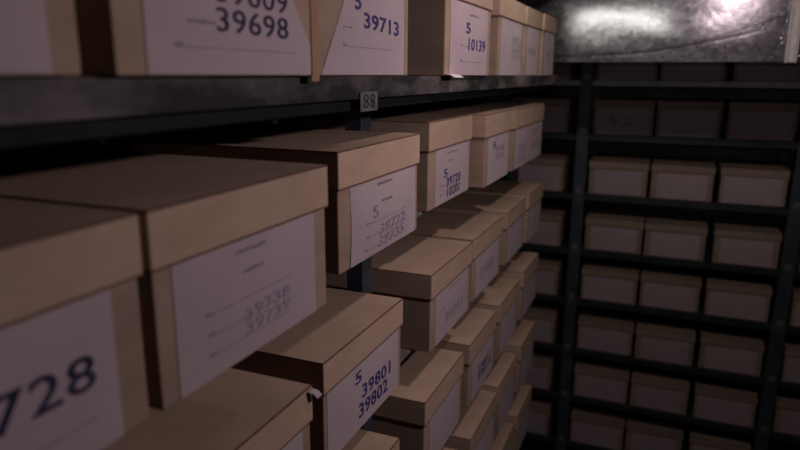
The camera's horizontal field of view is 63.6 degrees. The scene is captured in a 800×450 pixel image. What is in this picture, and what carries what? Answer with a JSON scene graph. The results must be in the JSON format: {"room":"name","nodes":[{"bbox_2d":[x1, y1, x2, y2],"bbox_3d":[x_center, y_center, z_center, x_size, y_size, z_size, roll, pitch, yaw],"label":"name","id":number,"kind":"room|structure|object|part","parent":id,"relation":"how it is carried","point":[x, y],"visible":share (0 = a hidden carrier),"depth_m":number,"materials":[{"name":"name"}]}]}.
{"room":"archive storage room","nodes":[
{"label":"archive storage room","id":0,"kind":"room"},
{"bbox_2d":[0,97,476,161],"bbox_3d":[-0.590,0.289,1.472,0.050,2.840,5.440,6,14,22],"label":"wall","id":1,"kind":"structure","parent":0,"point":[125,143],"depth_m":1.28,"materials":[{"name":"paint"}]},
{"bbox_2d":[519,438,578,449],"bbox_3d":[0.645,1.819,1.303,2.640,0.050,5.440,6,14,22],"label":"floor","id":2,"kind":"structure","parent":0,"point":[527,444],"depth_m":3.65,"materials":[{"name":"grey concrete"}]},
{"bbox_2d":[0,0,557,430],"bbox_3d":[-0.143,0.360,1.355,0.445,2.760,2.620,6,14,22],"label":"shelving rack","id":3,"kind":"object","parent":2,"relation":"on","point":[34,110],"visible":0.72,"depth_m":0.58,"materials":[{"name":"metal"}]},
{"bbox_2d":[0,0,80,75],"bbox_3d":[-0.433,-0.174,0.338,0.346,0.184,0.324,6,14,22],"label":"box","id":4,"kind":"object","parent":3,"relation":"on","point":[38,37],"visible":1,"depth_m":0.41,"materials":[{"name":"cardboard"}]},
{"bbox_2d":[0,198,148,449],"bbox_3d":[-0.418,0.091,0.408,0.346,0.167,0.336,6,14,22],"label":"box","id":5,"kind":"object","parent":3,"relation":"on","point":[72,367],"visible":1,"depth_m":0.44,"materials":[{"name":"cardboard"}]},
{"bbox_3d":[-0.418,0.033,0.395,0.346,0.049,0.336,6,14,22],"label":"lid","id":6,"kind":"part","parent":5,"relation":"part of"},
{"bbox_2d":[0,150,327,410],"bbox_3d":[-0.296,0.026,0.689,0.346,0.167,0.280,6,14,22],"label":"box","id":7,"kind":"object","parent":3,"relation":"on","point":[233,250],"visible":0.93,"depth_m":0.59,"materials":[{"name":"cardboard"}]},
{"bbox_3d":[-0.296,-0.032,0.676,0.346,0.049,0.280,6,14,22],"label":"lid","id":8,"kind":"part","parent":7,"relation":"part of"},
{"bbox_2d":[73,0,319,80],"bbox_3d":[-0.303,-0.241,0.641,0.346,0.190,0.304,6,14,22],"label":"box","id":9,"kind":"object","parent":3,"relation":"on","point":[115,37],"visible":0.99,"depth_m":0.54,"materials":[{"name":"cardboard"}]},
{"bbox_3d":[-0.146,-0.273,1.210,0.430,0.016,2.620,6,14,22],"label":"shelf","id":10,"kind":"part","parent":3,"relation":"part of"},
{"bbox_2d":[102,368,321,449],"bbox_3d":[-0.326,0.300,0.778,0.358,0.160,0.310,6,14,22],"label":"box","id":11,"kind":"object","parent":3,"relation":"on","point":[237,409],"visible":0.45,"depth_m":0.77,"materials":[{"name":"cardboard"}]},
{"bbox_3d":[-0.340,0.346,1.409,0.034,2.760,0.041,6,14,22],"label":"post","id":12,"kind":"part","parent":3,"relation":"part of","materials":[{"name":"metal"}]},
{"bbox_2d":[133,126,419,274],"bbox_3d":[-0.181,-0.060,1.054,0.350,0.169,0.300,6,14,22],"label":"box","id":13,"kind":"object","parent":3,"relation":"on","point":[372,175],"visible":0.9,"depth_m":0.94,"materials":[{"name":"cardboard"}]},
{"bbox_3d":[-0.183,-0.117,1.042,0.346,0.052,0.300,6,14,22],"label":"lid","id":14,"kind":"part","parent":13,"relation":"part of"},
{"bbox_2d":[230,287,402,449],"bbox_3d":[-0.210,0.224,1.099,0.346,0.163,0.290,6,14,22],"label":"box","id":15,"kind":"object","parent":3,"relation":"on","point":[348,349],"visible":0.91,"depth_m":0.99,"materials":[{"name":"cardboard"}]},
{"bbox_3d":[-0.210,0.168,1.085,0.346,0.049,0.290,6,14,22],"label":"lid","id":16,"kind":"part","parent":15,"relation":"part of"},
{"bbox_3d":[-0.080,0.372,1.305,0.034,2.760,0.041,6,14,22],"label":"post","id":17,"kind":"part","parent":3,"relation":"part of","materials":[{"name":"metal"}]},
{"bbox_2d":[319,0,407,75],"bbox_3d":[-0.200,-0.318,0.961,0.348,0.184,0.304,6,14,22],"label":"box","id":18,"kind":"object","parent":3,"relation":"on","point":[357,37],"visible":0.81,"depth_m":0.89,"materials":[{"name":"paper"}]},
{"bbox_2d":[341,429,398,449],"bbox_3d":[-0.216,0.478,1.113,0.346,0.168,0.286,6,14,22],"label":"box","id":19,"kind":"object","parent":3,"relation":"on","point":[362,439],"visible":0.18,"depth_m":1.15,"materials":[{"name":"cardboard"}]},
{"bbox_2d":[277,111,471,211],"bbox_3d":[-0.047,-0.158,1.459,0.346,0.177,0.294,6,14,22],"label":"box","id":20,"kind":"object","parent":3,"relation":"on","point":[443,167],"visible":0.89,"depth_m":1.34,"materials":[{"name":"cardboard"}]},
{"bbox_3d":[-0.046,-0.216,1.446,0.346,0.058,0.294,6,14,22],"label":"lid","id":21,"kind":"part","parent":20,"relation":"part of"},
{"bbox_2d":[326,235,472,352],"bbox_3d":[-0.043,0.135,1.480,0.346,0.166,0.286,6,14,22],"label":"box","id":22,"kind":"object","parent":3,"relation":"on","point":[431,276],"visible":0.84,"depth_m":1.35,"materials":[{"name":"cardboard"}]},
{"bbox_3d":[-0.043,0.079,1.467,0.346,0.052,0.286,6,14,22],"label":"lid","id":23,"kind":"part","parent":22,"relation":"part of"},
{"bbox_2d":[372,348,463,449],"bbox_3d":[-0.060,0.392,1.477,0.346,0.170,0.260,6,14,22],"label":"box","id":24,"kind":"object","parent":3,"relation":"on","point":[423,410],"visible":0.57,"depth_m":1.35,"materials":[{"name":"cardboard"}]},
{"bbox_2d":[374,106,511,187],"bbox_3d":[0.094,-0.217,1.717,0.346,0.176,0.263,6,14,22],"label":"box","id":25,"kind":"object","parent":3,"relation":"on","point":[489,143],"visible":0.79,"depth_m":1.60,"materials":[{"name":"cardboard"}]},
{"bbox_3d":[0.094,-0.275,1.703,0.346,0.056,0.263,6,14,22],"label":"lid","id":26,"kind":"part","parent":25,"relation":"part of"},
{"bbox_3d":[-0.169,-0.021,1.278,0.384,0.007,2.620,6,14,22],"label":"shelf","id":27,"kind":"part","parent":3,"relation":"part of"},
{"bbox_2d":[441,447,455,449],"bbox_3d":[-0.052,0.646,1.537,0.346,0.168,0.268,6,14,22],"label":"box","id":28,"kind":"object","parent":3,"relation":"on","point":[443,448],"visible":0.02,"depth_m":1.58,"materials":[{"name":"cardboard"}]},
{"bbox_2d":[407,0,492,76],"bbox_3d":[-0.013,-0.398,1.313,0.362,0.187,0.310,6,14,22],"label":"box","id":29,"kind":"object","parent":3,"relation":"on","point":[446,37],"visible":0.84,"depth_m":1.15,"materials":[{"name":"cardboard"}]},
{"bbox_3d":[-0.020,-0.465,1.300,0.346,0.050,0.310,6,14,22],"label":"lid","id":30,"kind":"part","parent":29,"relation":"part of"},
{"bbox_2d":[407,210,502,302],"bbox_3d":[0.073,0.070,1.769,0.346,0.162,0.290,6,14,22],"label":"box","id":31,"kind":"object","parent":3,"relation":"on","point":[485,231],"visible":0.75,"depth_m":1.70,"materials":[{"name":"cardboard"}]},
{"bbox_3d":[0.074,0.016,1.756,0.346,0.052,0.290,6,14,22],"label":"lid","id":32,"kind":"part","parent":31,"relation":"part of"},
{"bbox_2d":[434,307,496,406],"bbox_3d":[0.059,0.330,1.754,0.346,0.167,0.258,6,14,22],"label":"box","id":33,"kind":"object","parent":3,"relation":"on","point":[472,335],"visible":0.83,"depth_m":1.65,"materials":[{"name":"cardboard"}]},
{"bbox_3d":[0.059,0.274,1.741,0.346,0.052,0.258,6,14,22],"label":"lid","id":34,"kind":"part","parent":33,"relation":"part of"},
{"bbox_2d":[402,103,530,170],"bbox_3d":[0.201,-0.275,1.971,0.346,0.174,0.226,6,14,22],"label":"box","id":35,"kind":"object","parent":3,"relation":"on","point":[521,115],"visible":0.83,"depth_m":1.89,"materials":[{"name":"cardboard"}]},
{"bbox_3d":[0.202,-0.332,1.958,0.346,0.056,0.226,6,14,22],"label":"lid","id":36,"kind":"part","parent":35,"relation":"part of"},
{"bbox_2d":[443,389,496,449],"bbox_3d":[0.070,0.579,1.828,0.346,0.168,0.270,6,14,22],"label":"box","id":37,"kind":"object","parent":3,"relation":"on","point":[474,430],"visible":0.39,"depth_m":1.74,"materials":[{"name":"cardboard"}]},
{"bbox_2d":[432,193,525,265],"bbox_3d":[0.202,0.000,2.073,0.346,0.160,0.270,6,14,22],"label":"box","id":38,"kind":"object","parent":3,"relation":"on","point":[512,209],"visible":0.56,"depth_m":1.98,"materials":[{"name":"cardboard"}]},
{"bbox_3d":[0.203,-0.054,2.061,0.346,0.050,0.270,6,14,22],"label":"lid","id":39,"kind":"part","parent":38,"relation":"part of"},
{"bbox_2d":[427,101,544,161],"bbox_3d":[0.289,-0.323,2.177,0.346,0.174,0.226,6,14,22],"label":"box","id":40,"kind":"object","parent":3,"relation":"on","point":[537,109],"visible":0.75,"depth_m":2.12,"materials":[{"name":"cardboard"}]},
{"bbox_3d":[0.289,-0.380,2.164,0.346,0.056,0.226,6,14,22],"label":"lid","id":41,"kind":"part","parent":40,"relation":"part of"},
{"bbox_2d":[469,277,519,359],"bbox_3d":[0.172,0.267,2.022,0.346,0.168,0.266,6,14,22],"label":"box","id":42,"kind":"object","parent":3,"relation":"on","point":[500,295],"visible":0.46,"depth_m":1.92,"materials":[{"name":"cardboard"}]},
{"bbox_3d":[0.172,0.211,2.009,0.346,0.052,0.266,6,14,22],"label":"lid","id":43,"kind":"part","parent":42,"relation":"part of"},
{"bbox_2d":[480,352,516,437],"bbox_3d":[0.178,0.518,2.093,0.346,0.168,0.254,6,14,22],"label":"box","id":44,"kind":"object","parent":3,"relation":"on","point":[500,380],"visible":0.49,"depth_m":2.00,"materials":[{"name":"cardboard"}]},
{"bbox_3d":[0.178,0.461,2.079,0.346,0.052,0.254,6,14,22],"label":"lid","id":45,"kind":"part","parent":44,"relation":"part of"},
{"bbox_2d":[463,180,542,242],"bbox_3d":[0.314,-0.061,2.323,0.346,0.166,0.254,6,14,22],"label":"box","id":46,"kind":"object","parent":3,"relation":"on","point":[533,192],"visible":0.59,"depth_m":2.22,"materials":[{"name":"cardboard"}]},
{"bbox_3d":[0.315,-0.117,2.310,0.346,0.052,0.254,6,14,22],"label":"lid","id":47,"kind":"part","parent":46,"relation":"part of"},
{"bbox_2d":[492,422,514,449],"bbox_3d":[0.181,0.768,2.163,0.346,0.168,0.254,6,14,22],"label":"box","id":48,"kind":"object","parent":3,"relation":"on","point":[504,438],"visible":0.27,"depth_m":2.13,"materials":[{"name":"cardboard"}]},
{"bbox_2d":[488,0,525,75],"bbox_3d":[0.122,-0.484,1.678,0.346,0.184,0.286,6,14,21],"label":"box","id":49,"kind":"object","parent":3,"relation":"on","point":[507,21],"visible":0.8,"depth_m":1.56,"materials":[{"name":"cardboard"}]},
{"bbox_3d":[0.122,-0.549,1.663,0.346,0.050,0.286,6,14,21],"label":"lid","id":50,"kind":"part","parent":49,"relation":"part of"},
{"bbox_2d":[495,251,538,319],"bbox_3d":[0.298,0.196,2.329,0.346,0.168,0.266,6,14,22],"label":"box","id":51,"kind":"object","parent":3,"relation":"on","point":[522,266],"visible":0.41,"depth_m":2.22,"materials":[{"name":"cardboard"}]},
{"bbox_3d":[0.299,0.140,2.316,0.346,0.052,0.266,6,14,22],"label":"lid","id":52,"kind":"part","parent":51,"relation":"part of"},
{"bbox_3d":[0.422,0.098,2.487,0.034,2.760,0.041,6,14,22],"label":"post","id":53,"kind":"part","parent":3,"relation":"part of","materials":[{"name":"metal"}]},
{"bbox_2d":[504,384,531,449],"bbox_3d":[0.296,0.706,2.433,0.346,0.168,0.254,6,14,22],"label":"box","id":54,"kind":"object","parent":3,"relation":"on","point":[518,414],"visible":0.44,"depth_m":2.34,"materials":[{"name":"cardboard"}]},
{"bbox_2d":[502,320,535,391],"bbox_3d":[0.297,0.453,2.374,0.346,0.168,0.254,6,14,22],"label":"box","id":55,"kind":"object","parent":3,"relation":"on","point":[521,341],"visible":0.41,"depth_m":2.27,"materials":[{"name":"cardboard"}]},
{"bbox_3d":[0.297,0.396,2.360,0.346,0.052,0.254,6,14,22],"label":"lid","id":56,"kind":"part","parent":55,"relation":"part of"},
{"bbox_2d":[521,6,542,75],"bbox_3d":[0.227,-0.542,1.926,0.346,0.184,0.226,6,14,22],"label":"box","id":57,"kind":"object","parent":3,"relation":"on","point":[532,28],"visible":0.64,"depth_m":1.83,"materials":[{"name":"cardboard"}]},
{"bbox_3d":[0.228,-0.607,1.911,0.346,0.050,0.226,6,14,22],"label":"lid","id":58,"kind":"part","parent":57,"relation":"part of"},
{"bbox_2d":[538,13,556,75],"bbox_3d":[0.319,-0.588,2.127,0.346,0.184,0.214,6,14,22],"label":"box","id":59,"kind":"object","parent":3,"relation":"on","point":[547,38],"visible":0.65,"depth_m":2.03,"materials":[{"name":"cardboard"}]},
{"bbox_3d":[0.320,-0.653,2.112,0.346,0.050,0.214,6,14,22],"label":"lid","id":60,"kind":"part","parent":59,"relation":"part of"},
{"bbox_2d":[527,0,799,64],"bbox_3d":[1.241,-0.785,2.197,2.360,0.460,0.432,6,14,22],"label":"ventilation duct","id":61,"kind":"object","parent":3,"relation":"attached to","point":[767,32],"visible":0.59,"depth_m":2.16,"materials":[{"name":"metal"}]},
{"bbox_2d":[451,64,799,449],"bbox_3d":[1.440,-0.012,3.027,2.386,2.740,0.494,6,14,22],"label":"shelving rack","id":62,"kind":"object","parent":2,"relation":"on","point":[565,342],"visible":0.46,"depth_m":2.96,"materials":[{"name":"metal"}]},
{"bbox_2d":[523,348,560,389],"bbox_3d":[0.711,0.721,3.471,0.258,0.154,0.346,6,14,22],"label":"box","id":63,"kind":"object","parent":62,"relation":"on","point":[541,374],"visible":0.43,"depth_m":3.30,"materials":[{"name":"cardboard"}]},
{"bbox_3d":[0.712,0.662,3.457,0.258,0.034,0.346,6,14,22],"label":"lid","id":64,"kind":"part","parent":63,"relation":"part of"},
{"bbox_2d":[521,299,563,342],"bbox_3d":[0.717,0.474,3.421,0.258,0.154,0.346,6,14,21],"label":"box","id":65,"kind":"object","parent":62,"relation":"on","point":[548,316],"visible":0.39,"depth_m":3.25,"materials":[{"name":"cardboard"}]},
{"bbox_3d":[0.718,0.415,3.407,0.258,0.034,0.346,6,14,21],"label":"lid","id":66,"kind":"part","parent":65,"relation":"part of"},
{"bbox_2d":[527,394,557,434],"bbox_3d":[0.713,0.971,3.526,0.258,0.154,0.346,6,14,22],"label":"box","id":67,"kind":"object","parent":62,"relation":"on","point":[542,408],"visible":0.27,"depth_m":3.35,"materials":[{"name":"cardboard"}]},
{"bbox_3d":[0.713,0.912,3.512,0.258,0.034,0.346,6,14,22],"label":"lid","id":68,"kind":"part","parent":67,"relation":"part of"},
{"bbox_2d":[518,249,567,294],"bbox_3d":[0.717,0.224,3.347,0.258,0.154,0.346,6,14,22],"label":"box","id":69,"kind":"object","parent":62,"relation":"on","point":[552,267],"visible":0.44,"depth_m":3.18,"materials":[{"name":"cardboard"}]},
{"bbox_3d":[0.717,0.166,3.333,0.258,0.034,0.346,6,14,22],"label":"lid","id":70,"kind":"part","parent":69,"relation":"part of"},
{"bbox_2d":[518,150,574,190],"bbox_3d":[0.718,-0.280,3.237,0.258,0.154,0.346,6,14,22],"label":"box","id":71,"kind":"object","parent":62,"relation":"on","point":[552,168],"visible":0.67,"depth_m":3.08,"materials":[{"name":"cardboard"}]},
{"bbox_3d":[0.719,-0.339,3.224,0.258,0.034,0.346,6,14,22],"label":"lid","id":72,"kind":"part","parent":71,"relation":"part of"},
{"bbox_2d":[526,200,571,245],"bbox_3d":[0.719,-0.018,3.295,0.258,0.154,0.346,6,14,22],"label":"box","id":73,"kind":"object","parent":62,"relation":"on","point":[555,217],"visible":0.41,"depth_m":3.13,"materials":[{"name":"cardboard"}]},
{"bbox_3d":[0.720,-0.077,3.281,0.258,0.034,0.346,6,14,22],"label":"lid","id":74,"kind":"part","parent":73,"relation":"part of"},
{"bbox_2d":[522,96,578,131],"bbox_3d":[0.725,-0.551,3.175,0.258,0.154,0.346,6,14,22],"label":"box","id":75,"kind":"object","parent":62,"relation":"on","point":[560,112],"visible":0.58,"depth_m":3.01,"materials":[{"name":"cardboard"}]},
{"bbox_3d":[0.726,-0.610,3.161,0.258,0.034,0.346,6,14,22],"label":"lid","id":76,"kind":"part","parent":75,"relation":"part of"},
{"bbox_2d":[552,64,579,79],"bbox_3d":[0.721,-0.781,3.114,0.258,0.154,0.346,6,14,21],"label":"box","id":77,"kind":"object","parent":62,"relation":"on","point":[563,71],"visible":0.17,"depth_m":2.94,"materials":[{"name":"cardboard"}]},
{"bbox_3d":[0.832,-0.017,3.034,0.053,2.740,0.034,6,14,22],"label":"post","id":78,"kind":"part","parent":62,"relation":"part of","materials":[{"name":"metal"}]},
{"bbox_3d":[1.006,-0.112,3.444,0.053,2.740,0.034,6,14,22],"label":"post","id":79,"kind":"part","parent":62,"relation":"part of","materials":[{"name":"metal"}]},
{"bbox_2d":[570,402,626,449],"bbox_3d":[1.051,1.004,3.391,0.258,0.154,0.346,6,14,22],"label":"box","id":80,"kind":"object","parent":62,"relation":"on","point":[590,424],"visible":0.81,"depth_m":3.25,"materials":[{"name":"cardboard"}]},
{"bbox_3d":[1.051,0.946,3.377,0.258,0.034,0.346,6,14,22],"label":"lid","id":81,"kind":"part","parent":80,"relation":"part of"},
{"bbox_2d":[573,356,631,403],"bbox_3d":[1.055,0.754,3.336,0.258,0.154,0.346,6,14,22],"label":"box","id":82,"kind":"object","parent":62,"relation":"on","point":[596,378],"visible":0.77,"depth_m":3.19,"materials":[{"name":"cardboard"}]},
{"bbox_3d":[1.055,0.696,3.322,0.258,0.034,0.346,6,14,22],"label":"lid","id":83,"kind":"part","parent":82,"relation":"part of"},
{"bbox_2d":[577,306,636,355],"bbox_3d":[1.057,0.508,3.283,0.258,0.154,0.346,6,14,22],"label":"box","id":84,"kind":"object","parent":62,"relation":"on","point":[599,329],"visible":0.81,"depth_m":3.14,"materials":[{"name":"cardboard"}]},
{"bbox_3d":[1.058,0.450,3.269,0.258,0.034,0.346,6,14,22],"label":"lid","id":85,"kind":"part","parent":84,"relation":"part of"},
{"bbox_2d":[580,256,640,304],"bbox_3d":[1.057,0.256,3.220,0.258,0.154,0.346,6,14,22],"label":"box","id":86,"kind":"object","parent":62,"relation":"on","point":[603,279],"visible":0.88,"depth_m":3.08,"materials":[{"name":"cardboard"}]},
{"bbox_3d":[1.057,0.197,3.206,0.258,0.034,0.346,6,14,22],"label":"lid","id":87,"kind":"part","parent":86,"relation":"part of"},
{"bbox_2d":[584,204,646,253],"bbox_3d":[1.061,0.014,3.164,0.258,0.154,0.346,6,14,22],"label":"box","id":88,"kind":"object","parent":62,"relation":"on","point":[608,227],"visible":0.99,"depth_m":3.02,"materials":[{"name":"cardboard"}]},
{"bbox_3d":[1.061,-0.044,3.151,0.258,0.034,0.346,6,14,22],"label":"lid","id":89,"kind":"part","parent":88,"relation":"part of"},
{"bbox_2d":[588,153,651,196],"bbox_3d":[1.061,-0.247,3.102,0.258,0.154,0.346,6,14,22],"label":"box","id":90,"kind":"object","parent":62,"relation":"on","point":[610,173],"visible":1,"depth_m":2.96,"materials":[{"name":"cardboard"}]},
{"bbox_3d":[1.061,-0.305,3.089,0.258,0.034,0.346,6,14,22],"label":"lid","id":91,"kind":"part","parent":90,"relation":"part of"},
{"bbox_2d":[593,97,657,135],"bbox_3d":[1.064,-0.517,3.038,0.258,0.154,0.346,6,14,22],"label":"box","id":92,"kind":"object","parent":62,"relation":"on","point":[612,115],"visible":1,"depth_m":2.89,"materials":[{"name":"cardboard"}]},
{"bbox_3d":[1.064,-0.576,3.024,0.258,0.034,0.346,6,14,22],"label":"lid","id":93,"kind":"part","parent":92,"relation":"part of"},
{"bbox_2d":[596,64,659,80],"bbox_3d":[1.062,-0.747,2.976,0.258,0.154,0.346,6,14,22],"label":"box","id":94,"kind":"object","parent":62,"relation":"on","point":[625,72],"visible":0.44,"depth_m":2.83,"materials":[{"name":"cardboard"}]},
{"bbox_3d":[1.440,-0.136,2.990,2.380,0.006,0.414,6,14,22],"label":"shelf","id":95,"kind":"part","parent":62,"relation":"part of","materials":[{"name":"metal"}]},
{"bbox_2d":[625,412,683,449],"bbox_3d":[1.300,1.028,3.299,0.258,0.154,0.346,6,14,22],"label":"box","id":96,"kind":"object","parent":62,"relation":"on","point":[643,432],"visible":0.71,"depth_m":3.16,"materials":[{"name":"cardboard"}]},
{"bbox_2d":[630,364,689,414],"bbox_3d":[1.301,0.779,3.235,0.258,0.154,0.346,6,14,22],"label":"box","id":97,"kind":"object","parent":62,"relation":"on","point":[651,388],"visible":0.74,"depth_m":3.09,"materials":[{"name":"cardboard"}]},
{"bbox_3d":[1.301,0.721,3.221,0.258,0.034,0.346,6,14,22],"label":"lid","id":98,"kind":"part","parent":97,"relation":"part of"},
{"bbox_3d":[1.439,0.126,3.051,2.380,0.006,0.414,6,14,22],"label":"shelf","id":99,"kind":"part","parent":62,"relation":"part of","materials":[{"name":"metal"}]},
{"bbox_3d":[1.433,1.115,3.283,2.380,0.006,0.414,6,14,22],"label":"shelf","id":100,"kind":"part","parent":62,"relation":"part of","materials":[{"name":"metal"}]},
{"bbox_2d":[634,313,695,365],"bbox_3d":[1.300,0.535,3.172,0.258,0.154,0.346,6,14,21],"label":"box","id":101,"kind":"object","parent":62,"relation":"on","point":[658,338],"visible":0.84,"depth_m":3.03,"materials":[{"name":"cardboard"}]},
{"bbox_3d":[1.300,0.477,3.159,0.258,0.034,0.346,6,14,21],"label":"lid","id":102,"kind":"part","parent":101,"relation":"part of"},
{"bbox_3d":[1.435,0.866,3.224,2.380,0.006,0.414,6,14,22],"label":"shelf","id":103,"kind":"part","parent":62,"relation":"part of","materials":[{"name":"metal"}]},
{"bbox_3d":[1.436,0.620,3.167,2.380,0.006,0.414,6,14,22],"label":"shelf","id":104,"kind":"part","parent":62,"relation":"part of","materials":[{"name":"metal"}]},
{"bbox_3d":[1.438,0.367,3.108,2.380,0.006,0.414,6,14,22],"label":"shelf","id":105,"kind":"part","parent":62,"relation":"part of","materials":[{"name":"metal"}]},
{"bbox_2d":[639,262,701,312],"bbox_3d":[1.307,0.279,3.126,0.258,0.154,0.346,6,14,22],"label":"box","id":106,"kind":"object","parent":62,"relation":"on","point":[662,286],"visible":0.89,"depth_m":2.98,"materials":[{"name":"cardboard"}]},
{"bbox_3d":[1.307,0.221,3.112,0.258,0.034,0.346,6,14,22],"label":"lid","id":107,"kind":"part","parent":106,"relation":"part of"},
{"bbox_3d":[1.443,-0.637,2.873,2.380,0.006,0.414,6,14,22],"label":"shelf","id":108,"kind":"part","parent":62,"relation":"part of","materials":[{"name":"metal"}]},
{"bbox_2d":[643,209,707,260],"bbox_3d":[1.301,0.040,3.058,0.258,0.154,0.346,6,14,22],"label":"box","id":109,"kind":"object","parent":62,"relation":"on","point":[668,233],"visible":1,"depth_m":2.92,"materials":[{"name":"cardboard"}]},
{"bbox_3d":[1.302,-0.018,3.044,0.258,0.034,0.346,6,14,22],"label":"lid","id":110,"kind":"part","parent":109,"relation":"part of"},
{"bbox_3d":[1.442,-0.406,2.927,2.380,0.006,0.414,6,14,22],"label":"shelf","id":111,"kind":"part","parent":62,"relation":"part of","materials":[{"name":"metal"}]},
{"bbox_2d":[650,155,715,201],"bbox_3d":[1.309,-0.222,3.002,0.258,0.154,0.346,6,14,22],"label":"box","id":112,"kind":"object","parent":62,"relation":"on","point":[673,177],"visible":1,"depth_m":2.86,"materials":[{"name":"cardboard"}]},
{"bbox_3d":[1.309,-0.280,2.988,0.258,0.034,0.346,6,14,22],"label":"lid","id":113,"kind":"part","parent":112,"relation":"part of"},
{"bbox_2d":[655,98,723,137],"bbox_3d":[1.308,-0.491,2.934,0.258,0.154,0.346,6,14,22],"label":"box","id":114,"kind":"object","parent":62,"relation":"on","point":[676,117],"visible":1,"depth_m":2.78,"materials":[{"name":"cardboard"}]},
{"bbox_3d":[1.309,-0.550,2.920,0.258,0.034,0.346,6,14,22],"label":"lid","id":115,"kind":"part","parent":114,"relation":"part of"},
{"bbox_2d":[660,64,725,80],"bbox_3d":[1.305,-0.723,2.881,0.258,0.154,0.346,6,14,21],"label":"box","id":116,"kind":"object","parent":62,"relation":"on","point":[669,72],"visible":0.5,"depth_m":2.73,"materials":[{"name":"cardboard"}]},
{"bbox_2d":[686,423,750,449],"bbox_3d":[1.565,1.054,3.191,0.258,0.154,0.346,6,14,22],"label":"box","id":117,"kind":"object","parent":62,"relation":"on","point":[698,437],"visible":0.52,"depth_m":3.06,"materials":[{"name":"cardboard"}]},
{"bbox_2d":[691,374,757,427],"bbox_3d":[1.561,0.806,3.128,0.258,0.154,0.346,6,14,22],"label":"box","id":118,"kind":"object","parent":62,"relation":"on","point":[714,399],"visible":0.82,"depth_m":2.98,"materials":[{"name":"cardboard"}]},
{"bbox_3d":[1.561,0.748,3.114,0.258,0.034,0.346,6,14,22],"label":"lid","id":119,"kind":"part","parent":118,"relation":"part of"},
{"bbox_2d":[696,321,764,375],"bbox_3d":[1.562,0.559,3.076,0.258,0.154,0.346,6,14,22],"label":"box","id":120,"kind":"object","parent":62,"relation":"on","point":[721,347],"visible":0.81,"depth_m":2.94,"materials":[{"name":"cardboard"}]},
{"bbox_3d":[1.562,0.501,3.063,0.258,0.034,0.346,6,14,22],"label":"lid","id":121,"kind":"part","parent":120,"relation":"part of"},
{"bbox_2d":[701,269,772,321],"bbox_3d":[1.561,0.306,3.016,0.258,0.154,0.346,6,14,21],"label":"box","id":122,"kind":"object","parent":62,"relation":"on","point":[746,296],"visible":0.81,"depth_m":2.87,"materials":[{"name":"cardboard"}]},
{"bbox_3d":[1.562,0.248,3.003,0.258,0.034,0.346,6,14,21],"label":"lid","id":123,"kind":"part","parent":122,"relation":"part of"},
{"bbox_2d":[708,214,782,268],"bbox_3d":[1.565,0.067,2.951,0.258,0.154,0.346,6,14,22],"label":"box","id":124,"kind":"object","parent":62,"relation":"on","point":[733,239],"visible":1,"depth_m":2.81,"materials":[{"name":"cardboard"}]},
{"bbox_3d":[1.566,0.008,2.937,0.258,0.034,0.346,6,14,22],"label":"lid","id":125,"kind":"part","parent":124,"relation":"part of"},
{"bbox_2d":[714,158,789,206],"bbox_3d":[1.570,-0.197,2.903,0.258,0.154,0.346,6,14,22],"label":"box","id":126,"kind":"object","parent":62,"relation":"on","point":[737,181],"visible":1,"depth_m":2.76,"materials":[{"name":"cardboard"}]},
{"bbox_3d":[1.570,-0.256,2.889,0.258,0.034,0.346,6,14,22],"label":"lid","id":127,"kind":"part","parent":126,"relation":"part of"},
{"bbox_2d":[721,99,799,140],"bbox_3d":[1.573,-0.468,2.839,0.258,0.154,0.346,6,14,22],"label":"box","id":128,"kind":"object","parent":62,"relation":"on","point":[742,118],"visible":1,"depth_m":2.69,"materials":[{"name":"cardboard"}]},
{"bbox_3d":[1.573,-0.526,2.825,0.258,0.034,0.346,6,14,22],"label":"lid","id":129,"kind":"part","parent":128,"relation":"part of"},
{"bbox_2d":[727,64,799,81],"bbox_3d":[1.571,-0.698,2.780,0.258,0.154,0.346,6,14,22],"label":"box","id":130,"kind":"object","parent":62,"relation":"on","point":[736,72],"visible":0.48,"depth_m":2.64,"materials":[{"name":"cardboard"}]},
{"bbox_3d":[1.817,-0.032,3.119,0.053,2.740,0.034,6,14,22],"label":"post","id":131,"kind":"part","parent":62,"relation":"part of","materials":[{"name":"metal"}]},
{"bbox_3d":[1.643,0.064,2.708,0.053,2.740,0.034,6,14,22],"label":"post","id":132,"kind":"part","parent":62,"relation":"part of","materials":[{"name":"metal"}]},
{"bbox_2d":[771,388,799,435],"bbox_3d":[1.869,0.835,3.010,0.258,0.154,0.346,6,14,21],"label":"box","id":133,"kind":"object","parent":62,"relation":"on","point":[786,413],"visible":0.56,"depth_m":2.89,"materials":[{"name":"cardboard"}]},
{"bbox_3d":[1.870,0.777,2.997,0.258,0.034,0.346,6,14,21],"label":"lid","id":134,"kind":"part","parent":133,"relation":"part of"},
{"bbox_2d":[779,333,799,383],"bbox_3d":[1.872,0.592,2.946,0.258,0.154,0.346,6,14,22],"label":"box","id":135,"kind":"object","parent":62,"relation":"on","point":[790,360],"visible":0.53,"depth_m":2.84,"materials":[{"name":"cardboard"}]},
{"bbox_3d":[1.872,0.533,2.932,0.258,0.034,0.346,6,14,22],"label":"lid","id":136,"kind":"part","parent":135,"relation":"part of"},
{"bbox_2d":[787,278,799,326],"bbox_3d":[1.872,0.338,2.887,0.258,0.154,0.346,6,14,22],"label":"box","id":137,"kind":"object","parent":62,"relation":"on","point":[793,319],"visible":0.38,"depth_m":2.78,"materials":[{"name":"cardboard"}]},
{"bbox_3d":[1.872,0.280,2.873,0.258,0.034,0.346,6,14,22],"label":"lid","id":138,"kind":"part","parent":137,"relation":"part of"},
{"bbox_2d":[488,64,799,445],"bbox_3d":[1.701,-0.160,3.445,2.640,2.840,0.050,6,14,22],"label":"wall","id":139,"kind":"structure","parent":0,"point":[721,93],"depth_m":3.45,"materials":[{"name":"paint"}]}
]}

